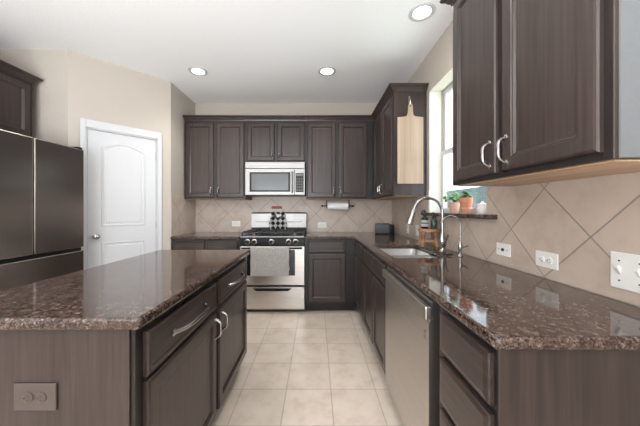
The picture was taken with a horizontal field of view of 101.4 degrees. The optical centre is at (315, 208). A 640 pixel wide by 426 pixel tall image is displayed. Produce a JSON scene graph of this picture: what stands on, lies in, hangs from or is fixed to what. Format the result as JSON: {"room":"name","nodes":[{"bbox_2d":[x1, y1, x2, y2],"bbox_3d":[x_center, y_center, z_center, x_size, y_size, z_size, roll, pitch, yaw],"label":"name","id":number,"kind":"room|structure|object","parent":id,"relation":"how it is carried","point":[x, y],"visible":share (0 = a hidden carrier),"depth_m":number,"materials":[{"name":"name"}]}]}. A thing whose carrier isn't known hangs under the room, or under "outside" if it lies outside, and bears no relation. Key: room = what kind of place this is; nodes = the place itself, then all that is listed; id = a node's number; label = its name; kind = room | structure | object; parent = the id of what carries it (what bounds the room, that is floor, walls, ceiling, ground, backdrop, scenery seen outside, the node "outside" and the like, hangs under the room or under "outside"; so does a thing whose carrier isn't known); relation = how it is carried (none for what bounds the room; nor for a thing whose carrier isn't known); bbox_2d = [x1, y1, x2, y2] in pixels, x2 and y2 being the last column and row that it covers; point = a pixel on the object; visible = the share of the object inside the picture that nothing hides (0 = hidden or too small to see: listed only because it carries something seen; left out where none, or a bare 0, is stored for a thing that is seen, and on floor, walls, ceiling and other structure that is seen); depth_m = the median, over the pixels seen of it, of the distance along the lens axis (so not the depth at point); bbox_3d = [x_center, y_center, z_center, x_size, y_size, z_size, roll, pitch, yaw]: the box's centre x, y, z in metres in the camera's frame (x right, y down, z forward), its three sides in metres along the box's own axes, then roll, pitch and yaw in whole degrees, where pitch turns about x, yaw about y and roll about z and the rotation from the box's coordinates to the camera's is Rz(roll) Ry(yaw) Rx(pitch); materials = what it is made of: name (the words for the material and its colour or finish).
{"room":"kitchen","nodes":[
{"label":"kitchen","id":0,"kind":"room"},
{"bbox_2d":[1,49,67,145],"bbox_3d":[-2.724,-0.135,2.540,0.753,2.750,0.120,0,0,0],"label":"wall","id":1,"kind":"structure","parent":0,"point":[49,95],"depth_m":2.48,"materials":[{"name":"paint"}]},
{"bbox_2d":[68,50,170,249],"bbox_3d":[-2.082,-0.135,2.842,0.120,2.750,0.889,0,0,44],"label":"wall","id":2,"kind":"structure","parent":0,"point":[98,90],"depth_m":2.78,"materials":[{"name":"paint"}]},
{"bbox_2d":[80,118,161,269],"bbox_3d":[-2.081,0.179,2.830,0.138,2.121,0.708,0,0,44],"label":"trim","id":3,"kind":"structure","parent":2,"relation":"attached to","point":[85,124],"depth_m":2.80,"materials":[{"name":"white paint"}]},
{"bbox_2d":[87,129,155,268],"bbox_3d":[-2.029,0.221,2.789,0.113,2.022,0.604,0,0,44],"label":"door","id":4,"kind":"structure","parent":2,"relation":"in","point":[121,169],"depth_m":2.77,"materials":[{"name":"white paint"}]},
{"bbox_2d":[171,83,194,236],"bbox_3d":[-1.790,-0.135,3.435,0.120,2.750,0.630,0,0,0],"label":"wall","id":5,"kind":"structure","parent":0,"point":[181,105],"depth_m":3.30,"materials":[{"name":"paint"}]},
{"bbox_2d":[171,194,194,235],"bbox_3d":[-1.726,0.075,3.431,0.008,0.501,0.622,0,0,0],"label":"backsplash","id":6,"kind":"structure","parent":5,"relation":"attached to","point":[182,209],"depth_m":3.38,"materials":[{"name":"tile"}]},
{"bbox_2d":[0,0,452,103],"bbox_3d":[-0.920,-1.560,-0.625,4.360,0.100,8.990,0,0,0],"label":"ceiling","id":7,"kind":"structure","parent":0,"point":[250,51],"depth_m":2.33,"materials":[{"name":"paint"}]},
{"bbox_2d":[188,66,207,75],"bbox_3d":[-1.291,-1.504,2.867,0.196,0.011,0.196,0,0,0],"label":"recessed light","id":8,"kind":"object","parent":7,"relation":"in","point":[195,70],"visible":1,"depth_m":2.86,"materials":[{"name":"white paint"}]},
{"bbox_2d":[318,66,335,75],"bbox_3d":[0.120,-1.504,2.867,0.196,0.011,0.196,0,0,0],"label":"recessed light","id":9,"kind":"object","parent":7,"relation":"in","point":[326,70],"visible":1,"depth_m":2.85,"materials":[{"name":"white paint"}]},
{"bbox_2d":[408,2,435,21],"bbox_3d":[0.812,-1.504,2.008,0.196,0.011,0.196,0,0,0],"label":"recessed light","id":10,"kind":"object","parent":7,"relation":"in","point":[423,11],"visible":1,"depth_m":1.99,"materials":[{"name":"white paint"}]},
{"bbox_2d":[195,104,376,232],"bbox_3d":[-0.295,-0.135,3.810,3.110,2.750,0.120,0,0,0],"label":"wall","id":11,"kind":"structure","parent":0,"point":[200,109],"depth_m":3.75,"materials":[{"name":"paint"}]},
{"bbox_2d":[183,115,251,199],"bbox_3d":[-1.315,-0.668,3.551,0.799,1.084,0.381,0,0,0],"label":"upper cabinet","id":12,"kind":"object","parent":11,"relation":"attached to","point":[215,145],"visible":0.99,"depth_m":3.41,"materials":[{"name":"brown wood"}]},
{"bbox_2d":[232,221,240,226],"bbox_3d":[-1.139,0.210,3.737,0.125,0.080,0.010,0,0,0],"label":"wall outlet","id":13,"kind":"object","parent":11,"relation":"attached to","point":[234,223],"visible":1,"depth_m":3.74,"materials":[{"name":"white plastic"}]},
{"bbox_2d":[245,115,305,164],"bbox_3d":[-0.523,-0.907,3.551,0.784,0.605,0.381,0,0,0],"label":"upper cabinet","id":14,"kind":"object","parent":11,"relation":"attached to","point":[269,138],"visible":0.99,"depth_m":3.41,"materials":[{"name":"brown wood"}]},
{"bbox_2d":[245,162,305,196],"bbox_3d":[-0.523,-0.388,3.520,0.762,0.425,0.440,0,0,0],"label":"microwave","id":15,"kind":"object","parent":14,"relation":"attached to","point":[262,179],"visible":1,"depth_m":3.34,"materials":[{"name":"silver metal"}]},
{"bbox_2d":[271,206,281,208],"bbox_3d":[-0.560,-0.022,3.736,0.150,0.036,0.012,0,0,0],"label":"wall plaque","id":16,"kind":"object","parent":11,"relation":"attached to","point":[272,207],"visible":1,"depth_m":3.73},
{"bbox_2d":[195,197,391,231],"bbox_3d":[-0.320,0.075,3.746,2.804,0.501,0.008,0,0,0],"label":"backsplash","id":17,"kind":"structure","parent":11,"relation":"attached to","point":[210,215],"depth_m":3.74,"materials":[{"name":"tile"}]},
{"bbox_2d":[318,222,325,227],"bbox_3d":[0.087,0.230,3.737,0.125,0.080,0.010,0,0,0],"label":"wall outlet","id":18,"kind":"object","parent":11,"relation":"attached to","point":[320,224],"visible":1,"depth_m":3.74,"materials":[{"name":"white plastic"}]},
{"bbox_2d":[306,115,373,199],"bbox_3d":[0.315,-0.668,3.551,0.889,1.084,0.381,0,0,0],"label":"upper cabinet","id":19,"kind":"object","parent":11,"relation":"attached to","point":[339,148],"visible":0.98,"depth_m":3.41,"materials":[{"name":"brown wood"}]},
{"bbox_2d":[321,200,353,207],"bbox_3d":[0.298,-0.071,3.600,0.456,0.110,0.060,0,0,0],"label":"paper towel holder","id":20,"kind":"object","parent":19,"relation":"attached to","point":[326,205],"visible":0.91,"depth_m":3.59,"materials":[{"name":"metal"}]},
{"bbox_2d":[327,202,347,209],"bbox_3d":[0.298,-0.042,3.600,0.280,0.105,0.106,0,0,0],"label":"paper towel roll","id":21,"kind":"object","parent":20,"relation":"on","point":[331,205],"visible":0.97,"depth_m":3.56,"materials":[{"name":"white paper"}]},
{"bbox_2d":[211,304,403,425],"bbox_3d":[-0.945,1.290,-0.625,4.310,0.100,8.990,0,0,0],"label":"floor","id":22,"kind":"structure","parent":0,"point":[298,367],"depth_m":1.94,"materials":[{"name":"tile"}]},
{"bbox_2d":[0,129,83,291],"bbox_3d":[-2.533,0.330,1.972,0.820,1.780,0.855,0,0,0],"label":"refrigerator","id":23,"kind":"object","parent":22,"relation":"on","point":[42,181],"visible":0.77,"depth_m":2.00,"materials":[{"name":"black metal"}]},
{"bbox_2d":[0,250,249,425],"bbox_3d":[-0.874,0.783,1.438,0.762,0.914,1.324,0,0,0],"label":"kitchen island","id":24,"kind":"object","parent":22,"relation":"on","point":[156,338],"visible":1,"depth_m":0.91,"materials":[{"name":"brown wood"}]},
{"bbox_2d":[14,383,56,410],"bbox_3d":[-0.853,0.571,0.795,0.128,0.082,0.010,0,0,0],"label":"island outlet","id":25,"kind":"object","parent":24,"relation":"attached to","point":[27,396],"visible":1,"depth_m":0.79,"materials":[{"name":"beige plastic"}]},
{"bbox_2d":[22,392,32,402],"bbox_3d":[-0.873,0.571,0.793,0.033,0.033,0.004,0,0,0],"label":"socket","id":26,"kind":"object","parent":25,"relation":"attached to","point":[27,397],"depth_m":0.79,"materials":[{"name":"beige plastic"}]},
{"bbox_2d":[35,392,46,402],"bbox_3d":[-0.833,0.571,0.793,0.033,0.033,0.004,0,0,0],"label":"socket","id":27,"kind":"object","parent":25,"relation":"attached to","point":[40,397],"depth_m":0.79,"materials":[{"name":"beige plastic"}]},
{"bbox_2d":[0,250,249,329],"bbox_3d":[-0.889,0.344,1.438,0.731,0.036,1.324,0,0,0],"label":"island countertop","id":28,"kind":"structure","parent":24,"relation":"on","point":[129,293],"depth_m":1.02,"materials":[{"name":"stone"}]},
{"bbox_2d":[171,239,239,249],"bbox_3d":[-1.319,0.801,3.429,0.821,0.878,0.638,0,0,0],"label":"base cabinet","id":29,"kind":"object","parent":22,"relation":"on","point":[176,244],"visible":0.16,"depth_m":3.12,"materials":[{"name":"brown wood"}]},
{"bbox_2d":[171,232,247,238],"bbox_3d":[-1.315,0.344,3.421,0.812,0.036,0.641,0,0,0],"label":"countertop","id":30,"kind":"structure","parent":29,"relation":"on","point":[195,235],"depth_m":3.22,"materials":[{"name":"stone"}]},
{"bbox_2d":[240,212,305,309],"bbox_3d":[-0.519,0.627,3.398,0.766,1.165,0.679,0,0,0],"label":"gas range","id":31,"kind":"object","parent":22,"relation":"on","point":[263,292],"visible":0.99,"depth_m":3.11,"materials":[{"name":"silver metal"}]},
{"bbox_2d":[250,247,289,275],"bbox_3d":[-0.539,0.616,3.069,0.458,0.338,0.040,0,0,0],"label":"dish towel","id":32,"kind":"object","parent":31,"relation":"hanging from","point":[264,261],"visible":1,"depth_m":3.05,"materials":[{"name":"grey fabric"}]},
{"bbox_2d":[243,232,305,235],"bbox_3d":[-0.519,0.334,3.415,0.766,0.022,0.500,0,0,0],"label":"cooktop","id":33,"kind":"object","parent":31,"relation":"in","point":[249,234],"depth_m":3.25,"materials":[{"name":"black metal"}]},
{"bbox_2d":[269,212,286,228],"bbox_3d":[-0.529,0.164,3.655,0.260,0.246,0.048,0,0,0],"label":"spice rack","id":34,"kind":"object","parent":31,"relation":"on","point":[277,219],"visible":0.96,"depth_m":3.64,"materials":[{"name":"metal"}]},
{"bbox_2d":[305,239,354,310],"bbox_3d":[0.170,0.801,3.429,0.600,0.878,0.638,0,0,0],"label":"base cabinet","id":35,"kind":"object","parent":22,"relation":"on","point":[329,263],"visible":0.91,"depth_m":3.12,"materials":[{"name":"brown wood"}]},
{"bbox_2d":[355,240,364,320],"bbox_3d":[0.773,0.801,3.156,0.630,0.878,1.183,0,0,0],"label":"base cabinet","id":36,"kind":"object","parent":22,"relation":"on","point":[359,262],"visible":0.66,"depth_m":2.83,"materials":[{"name":"brown wood"}]},
{"bbox_2d":[305,232,639,349],"bbox_3d":[0.475,0.344,2.201,1.212,0.036,3.079,0,0,0],"label":"countertop","id":37,"kind":"structure","parent":36,"relation":"on","point":[507,308],"depth_m":0.92,"materials":[{"name":"stone"}]},
{"bbox_2d":[375,223,389,233],"bbox_3d":[0.873,0.256,3.454,0.184,0.140,0.110,0,0,14],"label":"toaster","id":38,"kind":"object","parent":37,"relation":"on","point":[380,228],"visible":0.99,"depth_m":3.41,"materials":[{"name":"black plastic"}]},
{"bbox_2d":[390,224,393,233],"bbox_3d":[1.010,0.266,3.520,0.082,0.120,0.082,0,0,0],"label":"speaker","id":39,"kind":"object","parent":37,"relation":"on","point":[391,225],"visible":0.62,"depth_m":3.48},
{"bbox_2d":[379,248,438,257],"bbox_3d":[0.721,0.460,2.076,0.398,0.193,0.663,0,0,0],"label":"sink","id":40,"kind":"object","parent":37,"relation":"in","point":[394,252],"visible":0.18,"depth_m":2.39,"materials":[{"name":"metal"}]},
{"bbox_2d":[418,228,438,246],"bbox_3d":[0.985,0.250,2.300,0.172,0.156,0.172,0,0,10],"label":"wooden riser","id":41,"kind":"object","parent":37,"relation":"on","point":[422,232],"visible":0.96,"depth_m":2.25,"materials":[{"name":"brown wood"}]},
{"bbox_2d":[421,210,428,228],"bbox_3d":[0.955,0.089,2.300,0.062,0.165,0.062,0,0,28],"label":"soap bottle","id":42,"kind":"object","parent":41,"relation":"on","point":[424,220],"visible":1,"depth_m":2.28,"materials":[{"name":"black plastic"}]},
{"bbox_2d":[430,212,437,228],"bbox_3d":[1.021,0.099,2.270,0.058,0.145,0.056,0,0,23],"label":"lotion bottle","id":43,"kind":"object","parent":41,"relation":"on","point":[433,223],"visible":0.98,"depth_m":2.26,"materials":[{"name":"green glass"}]},
{"bbox_2d":[406,196,452,254],"bbox_3d":[0.842,0.115,2.002,0.298,0.422,0.250,0,0,6],"label":"kitchen faucet","id":44,"kind":"object","parent":37,"relation":"on","point":[442,241],"visible":1,"depth_m":1.98,"materials":[{"name":"silver metal"}]},
{"bbox_2d":[441,215,467,255],"bbox_3d":[0.960,0.185,1.825,0.168,0.283,0.049,0,0,20],"label":"filter faucet","id":45,"kind":"object","parent":37,"relation":"on","point":[460,246],"visible":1,"depth_m":1.81,"materials":[{"name":"silver metal"}]},
{"bbox_2d":[363,248,436,373],"bbox_3d":[0.773,0.801,2.143,0.630,0.878,0.841,0,0,0],"label":"base cabinet","id":46,"kind":"object","parent":22,"relation":"on","point":[373,280],"visible":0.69,"depth_m":2.07,"materials":[{"name":"brown wood"}]},
{"bbox_2d":[382,266,438,425],"bbox_3d":[0.745,0.804,1.367,0.626,0.872,0.694,0,0,0],"label":"dishwasher","id":47,"kind":"object","parent":22,"relation":"on","point":[411,317],"visible":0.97,"depth_m":1.23,"materials":[{"name":"silver metal"}]},
{"bbox_2d":[439,306,639,425],"bbox_3d":[0.773,0.801,0.849,0.630,0.878,0.327,0,0,0],"label":"base cabinet","id":48,"kind":"object","parent":22,"relation":"on","point":[480,384],"visible":0.82,"depth_m":0.69,"materials":[{"name":"brown wood"}]},
{"bbox_2d":[396,20,639,307],"bbox_3d":[1.175,-0.135,-0.625,0.170,2.750,8.750,0,0,0],"label":"wall","id":49,"kind":"structure","parent":0,"point":[438,62],"depth_m":2.45,"materials":[{"name":"paint"}]},
{"bbox_2d":[371,83,428,199],"bbox_3d":[0.891,-0.668,3.127,0.381,1.084,1.227,0,0,0],"label":"upper cabinet","id":50,"kind":"object","parent":49,"relation":"attached to","point":[393,103],"visible":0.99,"depth_m":2.59,"materials":[{"name":"brown wood"}]},
{"bbox_2d":[415,225,417,235],"bbox_3d":[1.077,0.230,2.800,0.010,0.115,0.072,0,0,0],"label":"wall outlet","id":51,"kind":"object","parent":49,"relation":"attached to","point":[416,226],"visible":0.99,"depth_m":2.80,"materials":[{"name":"white plastic"}]},
{"bbox_2d":[430,68,476,212],"bbox_3d":[1.171,-0.553,2.091,0.161,1.173,0.871,0,0,0],"label":"window","id":52,"kind":"structure","parent":49,"relation":"in","point":[437,158],"depth_m":2.51,"materials":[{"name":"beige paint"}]},
{"bbox_2d":[421,212,497,219],"bbox_3d":[1.117,0.048,2.080,0.165,0.030,1.040,0,0,0],"label":"window sill","id":53,"kind":"structure","parent":49,"relation":"attached to","point":[458,215],"depth_m":1.78,"materials":[{"name":"stone"}]},
{"bbox_2d":[443,189,461,212],"bbox_3d":[1.118,-0.064,2.121,0.168,0.194,0.190,0,0,0],"label":"potted plant","id":54,"kind":"object","parent":53,"relation":"on","point":[454,207],"visible":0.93,"depth_m":2.11,"materials":[{"name":"green plant"}]},
{"bbox_2d":[459,191,472,213],"bbox_3d":[1.105,-0.052,1.930,0.092,0.170,0.092,0,0,-44],"label":"potted plant","id":55,"kind":"object","parent":53,"relation":"on","point":[466,202],"visible":1,"depth_m":1.90,"materials":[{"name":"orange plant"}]},
{"bbox_2d":[477,201,485,213],"bbox_3d":[1.120,-0.010,1.765,0.066,0.086,0.066,0,0,0],"label":"jar","id":56,"kind":"object","parent":53,"relation":"on","point":[481,207],"visible":0.84,"depth_m":1.74,"materials":[{"name":"ceramic"}]},
{"bbox_2d":[496,242,510,257],"bbox_3d":[1.075,0.234,1.508,0.013,0.072,0.112,0,0,0],"label":"wall jack","id":57,"kind":"object","parent":49,"relation":"attached to","point":[502,249],"visible":1,"depth_m":1.50,"materials":[{"name":"white plastic"}]},
{"bbox_2d":[392,172,639,305],"bbox_3d":[1.086,0.075,1.871,0.008,0.501,3.742,0,0,0],"label":"backsplash","id":58,"kind":"structure","parent":49,"relation":"attached to","point":[583,220],"depth_m":1.16,"materials":[{"name":"tile"}]},
{"bbox_2d":[440,0,639,185],"bbox_3d":[0.891,-0.656,1.060,0.381,1.064,0.889,0,0,0],"label":"upper cabinet","id":59,"kind":"object","parent":49,"relation":"attached to","point":[544,91],"visible":1,"depth_m":0.87,"materials":[{"name":"brown wood"}]},
{"bbox_2d":[536,250,558,270],"bbox_3d":[1.077,0.238,1.226,0.010,0.074,0.118,0,0,0],"label":"wall outlet","id":60,"kind":"object","parent":49,"relation":"attached to","point":[549,260],"visible":1,"depth_m":1.21,"materials":[{"name":"white plastic"}]},
{"bbox_2d":[539,256,544,262],"bbox_3d":[1.075,0.238,1.246,0.004,0.033,0.033,0,0,0],"label":"socket","id":61,"kind":"object","parent":60,"relation":"attached to","point":[541,258],"depth_m":1.24,"materials":[{"name":"white plastic"}]},
{"bbox_2d":[546,257,552,263],"bbox_3d":[1.075,0.238,1.206,0.004,0.033,0.033,0,0,0],"label":"socket","id":62,"kind":"object","parent":60,"relation":"attached to","point":[549,260],"depth_m":1.20,"materials":[{"name":"white plastic"}]},
{"bbox_2d":[610,251,639,293],"bbox_3d":[1.072,0.218,0.900,0.020,0.128,0.118,0,0,0],"label":"light switch","id":63,"kind":"object","parent":49,"relation":"attached to","point":[624,267],"visible":1,"depth_m":0.91,"materials":[{"name":"white plastic"}]},
{"bbox_3d":[-3.040,-0.135,-1.260,0.120,2.750,7.480,0,0,0],"label":"wall","id":64,"kind":"structure","parent":0,"visible":0},
{"bbox_2d":[0,60,42,136],"bbox_3d":[-2.767,-0.920,1.978,0.425,0.580,0.956,0,0,0],"label":"upper cabinet","id":65,"kind":"object","parent":64,"relation":"attached to","point":[16,83],"visible":0.85,"depth_m":2.26,"materials":[{"name":"brown wood"}]},
{"label":"outside","id":66,"kind":"structure","parent":0,"visible":0},
{"bbox_3d":[7.635,1.565,6.000,12.730,0.050,24.000,0,0,0],"label":"ground","id":67,"kind":"structure","parent":66,"visible":0},
{"bbox_2d":[447,186,485,207],"bbox_3d":[5.230,0.415,7.000,0.060,2.250,18.000,0,0,0],"label":"fence","id":68,"kind":"object","parent":67,"relation":"on","point":[478,193],"visible":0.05,"depth_m":8.60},
{"bbox_3d":[0.912,-1.061,2.546,0.020,0.088,0.038,0,0,0],"label":"wall hook","id":69,"kind":"object","parent":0,"visible":0},
{"bbox_2d":[397,104,422,183],"bbox_3d":[0.918,-0.637,2.552,0.252,0.785,0.020,0,0,0],"label":"cutting board","id":70,"kind":"object","parent":69,"relation":"hanging from","point":[409,127],"visible":1,"depth_m":2.54,"materials":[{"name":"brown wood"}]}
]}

